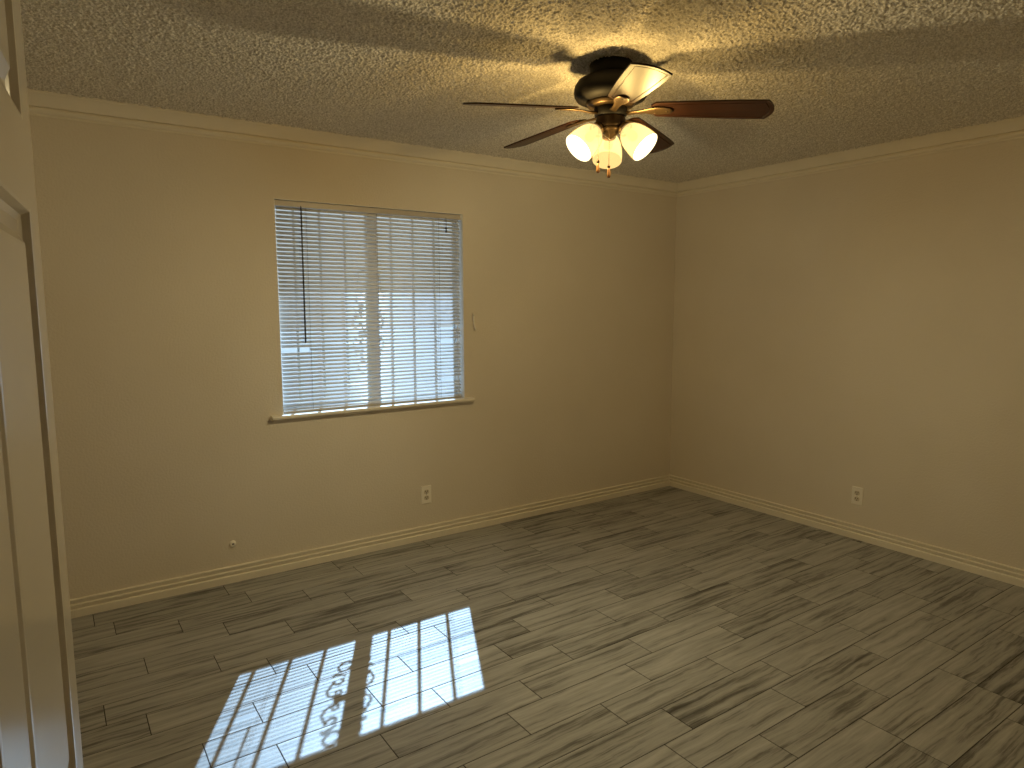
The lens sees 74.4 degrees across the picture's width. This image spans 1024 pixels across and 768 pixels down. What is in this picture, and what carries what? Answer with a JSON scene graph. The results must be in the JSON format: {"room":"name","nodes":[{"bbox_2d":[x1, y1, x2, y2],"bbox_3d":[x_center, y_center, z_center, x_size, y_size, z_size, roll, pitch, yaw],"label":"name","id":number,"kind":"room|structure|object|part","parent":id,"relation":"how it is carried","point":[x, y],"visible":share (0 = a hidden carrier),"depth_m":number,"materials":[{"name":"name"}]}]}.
{"room":"empty bedroom","nodes":[
{"label":"empty bedroom","id":0,"kind":"room"},
{"bbox_2d":[29,115,676,598],"bbox_3d":[-0.622,-0.213,4.246,4.620,2.440,0.115,-5,8,-34],"label":"wall","id":1,"kind":"structure","parent":0,"point":[158,249],"depth_m":3.71,"materials":[{"name":"beige paint"}]},
{"bbox_2d":[229,540,235,546],"bbox_3d":[-1.518,0.870,3.671,0.037,0.037,0.014,-5,8,-34],"label":"bushing","id":2,"kind":"object","parent":1,"relation":"attached to","point":[232,543],"visible":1,"depth_m":3.67,"materials":[{"name":"beige plastic"}]},
{"bbox_2d":[27,89,677,196],"bbox_3d":[-0.569,-1.369,4.027,4.620,0.094,0.085,-5,8,-34],"label":"trim","id":3,"kind":"structure","parent":1,"relation":"attached to","point":[41,103],"depth_m":3.66,"materials":[{"name":"beige paint"}]},
{"bbox_2d":[291,210,436,402],"bbox_3d":[-0.865,-0.496,4.173,1.604,1.420,0.094,-5,8,-34],"label":"guard","id":4,"kind":"object","parent":1,"relation":"attached to","point":[298,348],"visible":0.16,"depth_m":4.17,"materials":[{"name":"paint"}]},
{"bbox_2d":[280,206,458,410],"bbox_3d":[-0.847,-0.463,4.103,1.174,1.176,0.043,-5,8,-34],"label":"window","id":5,"kind":"structure","parent":1,"relation":"in","point":[455,326],"depth_m":4.12,"materials":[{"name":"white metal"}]},
{"bbox_3d":[-1.065,-0.444,3.943,0.608,1.152,0.017,-5,8,-34],"label":"sash","id":6,"kind":"part","parent":5,"relation":"part of","materials":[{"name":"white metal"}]},
{"bbox_2d":[274,200,461,413],"bbox_3d":[-0.808,-0.457,4.047,1.172,1.176,0.042,-5,8,-34],"label":"window blind","id":7,"kind":"object","parent":5,"relation":"attached to","point":[287,205],"visible":0.98,"depth_m":4.01,"materials":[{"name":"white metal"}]},
{"bbox_3d":[-1.150,-0.420,3.823,0.001,1.131,0.025,-5,8,-34],"label":"ladder cord","id":8,"kind":"part","parent":7,"relation":"part of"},
{"bbox_3d":[-0.810,0.121,4.121,1.148,0.011,0.025,-5,8,-34],"label":"rail","id":9,"kind":"part","parent":7,"relation":"part of","materials":[{"name":"white plastic"}]},
{"bbox_3d":[-0.805,-0.449,4.059,0.001,1.131,0.025,-5,8,-34],"label":"ladder cord","id":10,"kind":"part","parent":7,"relation":"part of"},
{"bbox_3d":[-0.464,-0.477,4.292,0.001,1.131,0.025,-5,8,-34],"label":"ladder cord","id":11,"kind":"part","parent":7,"relation":"part of","materials":[{"name":"white fabric"}]},
{"bbox_3d":[-0.629,-0.482,4.264,0.608,1.152,0.017,-5,8,-34],"label":"sash","id":12,"kind":"part","parent":5,"relation":"part of","materials":[{"name":"white metal"}]},
{"bbox_2d":[274,198,464,413],"bbox_3d":[-0.815,-0.458,4.057,1.174,1.177,0.069,-5,8,-34],"label":"trim","id":13,"kind":"structure","parent":1,"relation":"attached to","point":[461,325],"depth_m":4.35,"materials":[{"name":"beige wood"}]},
{"bbox_2d":[70,474,669,618],"bbox_3d":[-0.581,0.959,4.330,4.620,0.092,0.018,-5,8,-34],"label":"baseboard","id":14,"kind":"structure","parent":1,"relation":"attached to","point":[124,597],"depth_m":3.99,"materials":[{"name":"beige paint"}]},
{"bbox_2d":[271,397,474,420],"bbox_3d":[-0.787,0.144,4.077,1.297,0.022,0.041,-5,8,-34],"label":"window sill","id":15,"kind":"structure","parent":1,"relation":"attached to","point":[468,399],"depth_m":4.02,"materials":[{"name":"beige paint"}]},
{"bbox_2d":[421,485,430,503],"bbox_3d":[-0.549,0.709,4.328,0.071,0.116,0.009,-5,8,-34],"label":"wall outlet","id":16,"kind":"object","parent":1,"relation":"attached to","point":[425,490],"visible":1,"depth_m":4.32,"materials":[{"name":"beige plastic"}]},
{"bbox_2d":[472,313,475,329],"bbox_3d":[-0.248,-0.406,4.396,0.027,0.114,0.028,-5,8,-34],"label":"cleat","id":17,"kind":"object","parent":1,"relation":"attached to","point":[473,319],"visible":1,"depth_m":4.39,"materials":[{"name":"beige paint"}]},
{"bbox_2d":[20,0,1023,182],"bbox_3d":[0.534,-1.219,1.845,5.515,0.126,5.165,-5,8,-34],"label":"ceiling","id":18,"kind":"structure","parent":0,"point":[837,75],"depth_m":2.66,"materials":[{"name":"beige paint"}]},
{"bbox_2d":[463,56,773,177],"bbox_3d":[0.356,-1.035,2.685,1.160,0.448,1.143,-5,8,-34],"label":"ceiling fan","id":19,"kind":"object","parent":18,"relation":"hanging from","point":[614,85],"visible":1,"depth_m":2.58,"materials":[{"name":"wood"}]},
{"bbox_3d":[0.035,-1.038,2.519,0.452,0.006,0.136,-7,22,-22],"label":"blade","id":20,"kind":"part","parent":19,"relation":"part of","materials":[{"name":"brown wood"}]},
{"bbox_3d":[0.141,-1.090,2.953,0.136,0.006,0.452,-22,15,-38],"label":"blade","id":21,"kind":"part","parent":19,"relation":"part of","materials":[{"name":"brown wood"}]},
{"bbox_3d":[0.312,-0.974,2.636,0.058,0.058,0.038,-5,8,-34],"label":"light bulb","id":22,"kind":"part","parent":19,"relation":"part of","materials":[{"name":"white"}]},
{"bbox_2d":[590,122,603,136],"bbox_3d":[0.332,-0.995,2.643,0.054,0.055,0.057,-5,8,-34],"label":"socket","id":23,"kind":"object","parent":19,"relation":"attached to","point":[597,128],"depth_m":2.63,"materials":[{"name":"glass"}]},
{"bbox_3d":[0.397,-0.988,2.758,0.038,0.058,0.058,-2,7,-12],"label":"light bulb","id":24,"kind":"part","parent":19,"relation":"part of","materials":[{"name":"white"}]},
{"bbox_2d":[602,135,615,141],"bbox_3d":[0.393,-1.006,2.734,0.058,0.055,0.057,-5,8,-34],"label":"socket","id":25,"kind":"object","parent":19,"relation":"attached to","point":[604,138],"depth_m":2.72,"materials":[{"name":"metal"}]},
{"bbox_2d":[618,122,632,136],"bbox_3d":[0.443,-0.995,2.636,0.058,0.055,0.055,-5,8,-34],"label":"socket","id":26,"kind":"object","parent":19,"relation":"attached to","point":[624,128],"depth_m":2.62,"materials":[{"name":"glass"}]},
{"bbox_3d":[0.462,-0.973,2.627,0.041,0.058,0.057,-5,8,-34],"label":"light bulb","id":27,"kind":"part","parent":19,"relation":"part of","materials":[{"name":"white"}]},
{"bbox_3d":[0.418,-1.012,2.284,0.136,0.006,0.452,12,10,-7],"label":"blade","id":28,"kind":"part","parent":19,"relation":"part of","materials":[{"name":"brown wood"}]},
{"bbox_3d":[0.590,-1.095,2.987,0.136,0.006,0.452,-11,-4,31],"label":"blade","id":29,"kind":"part","parent":19,"relation":"part of","materials":[{"name":"brown wood"}]},
{"bbox_3d":[0.761,-1.047,2.574,0.452,0.006,0.136,6,-5,13],"label":"blade","id":30,"kind":"part","parent":19,"relation":"part of","materials":[{"name":"brown wood"}]},
{"bbox_2d":[71,486,1023,767],"bbox_3d":[0.535,1.335,2.141,5.500,0.150,5.165,-5,8,-34],"label":"floor","id":31,"kind":"structure","parent":0,"point":[669,626],"depth_m":2.91,"materials":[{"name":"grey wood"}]},
{"bbox_2d":[670,138,1023,569],"bbox_3d":[2.389,-0.199,4.050,0.115,2.440,3.857,-5,8,-34],"label":"wall","id":32,"kind":"structure","parent":0,"point":[835,331],"depth_m":4.21,"materials":[{"name":"beige paint"}]},
{"bbox_2d":[670,475,1023,587],"bbox_3d":[2.338,0.972,4.150,0.018,0.092,3.627,-5,8,-34],"label":"baseboard","id":33,"kind":"structure","parent":32,"relation":"attached to","point":[983,567],"depth_m":4.28,"materials":[{"name":"beige paint"}]},
{"bbox_2d":[677,116,1023,196],"bbox_3d":[2.304,-1.357,3.857,0.085,0.094,3.627,-5,8,-34],"label":"trim","id":34,"kind":"structure","parent":32,"relation":"attached to","point":[1011,128],"depth_m":4.07,"materials":[{"name":"beige paint"}]},
{"bbox_2d":[851,486,863,505],"bbox_3d":[2.207,0.716,4.318,0.009,0.116,0.071,-5,8,-34],"label":"wall outlet","id":35,"kind":"object","parent":32,"relation":"attached to","point":[857,492],"visible":1,"depth_m":4.31,"materials":[{"name":"beige plastic"}]},
{"bbox_3d":[1.502,0.141,1.186,4.620,2.440,0.115,-5,8,-34],"label":"wall","id":36,"kind":"structure","parent":0,"visible":0},
{"bbox_2d":[0,0,83,767],"bbox_3d":[-0.360,0.425,0.522,0.147,2.018,0.864,-4,8,-33],"label":"door","id":37,"kind":"structure","parent":36,"relation":"in","point":[40,721],"depth_m":0.66,"materials":[{"name":"paint"}]},
{"label":"outside","id":38,"kind":"structure","parent":0,"visible":0},
{"bbox_2d":[280,327,452,403],"bbox_3d":[-10.069,-0.831,22.073,60.000,0.150,39.885,-5,8,-34],"label":"ground","id":39,"kind":"structure","parent":38,"point":[443,340],"depth_m":19.44,"materials":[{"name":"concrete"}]}
]}

